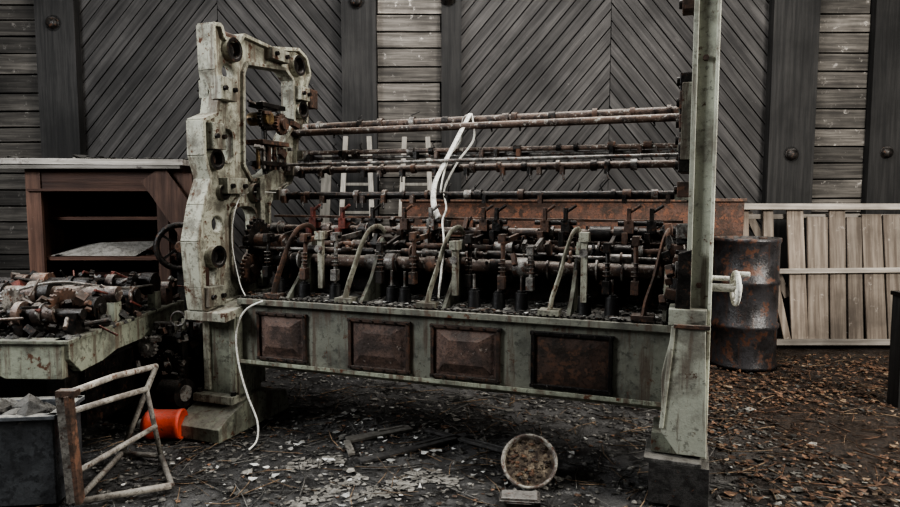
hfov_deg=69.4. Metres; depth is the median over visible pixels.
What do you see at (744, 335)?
drum
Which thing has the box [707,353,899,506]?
leaf litter
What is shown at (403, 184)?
wooden ladder
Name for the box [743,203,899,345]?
wooden fence panel
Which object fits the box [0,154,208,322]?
workbench
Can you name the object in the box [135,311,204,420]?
machine parts
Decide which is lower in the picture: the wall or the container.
the container
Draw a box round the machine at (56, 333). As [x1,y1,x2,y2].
[0,270,184,427]
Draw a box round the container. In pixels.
[0,393,84,506]
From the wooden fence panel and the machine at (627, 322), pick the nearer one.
the machine at (627, 322)
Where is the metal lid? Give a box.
[501,433,557,489]
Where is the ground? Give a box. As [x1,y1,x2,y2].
[3,333,899,506]
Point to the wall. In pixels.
(809, 94)
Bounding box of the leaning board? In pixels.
[320,155,331,224]
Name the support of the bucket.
on the ground
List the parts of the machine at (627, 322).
frame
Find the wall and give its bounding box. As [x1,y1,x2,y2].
[0,0,899,334]
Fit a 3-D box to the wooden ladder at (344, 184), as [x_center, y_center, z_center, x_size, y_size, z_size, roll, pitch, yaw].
[-0.950,-0.142,6.611,0.470,2.106,0.334,0,5,0]
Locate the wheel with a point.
(156, 244)
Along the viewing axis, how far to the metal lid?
3.35 m
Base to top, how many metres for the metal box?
0.064 m
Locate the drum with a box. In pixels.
[710,236,782,371]
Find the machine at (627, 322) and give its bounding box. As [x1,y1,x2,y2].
[180,0,749,506]
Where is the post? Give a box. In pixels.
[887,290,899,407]
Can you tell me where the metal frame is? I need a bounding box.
[55,363,174,505]
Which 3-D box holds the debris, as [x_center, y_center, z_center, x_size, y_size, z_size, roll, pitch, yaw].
[-0.204,1.065,4.691,4.840,0.072,4.046,0,5,0]
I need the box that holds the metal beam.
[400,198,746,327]
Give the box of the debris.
[5,368,899,506]
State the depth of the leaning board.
6.69 m
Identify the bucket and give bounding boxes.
[137,408,187,439]
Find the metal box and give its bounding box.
[499,489,540,506]
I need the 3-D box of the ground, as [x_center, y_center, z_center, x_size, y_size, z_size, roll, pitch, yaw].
[0.000,1.236,2.670,13.000,0.046,9.120,0,5,0]
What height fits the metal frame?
0.563 m
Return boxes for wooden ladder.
[339,136,374,236]
[398,137,431,224]
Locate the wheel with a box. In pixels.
[153,222,195,321]

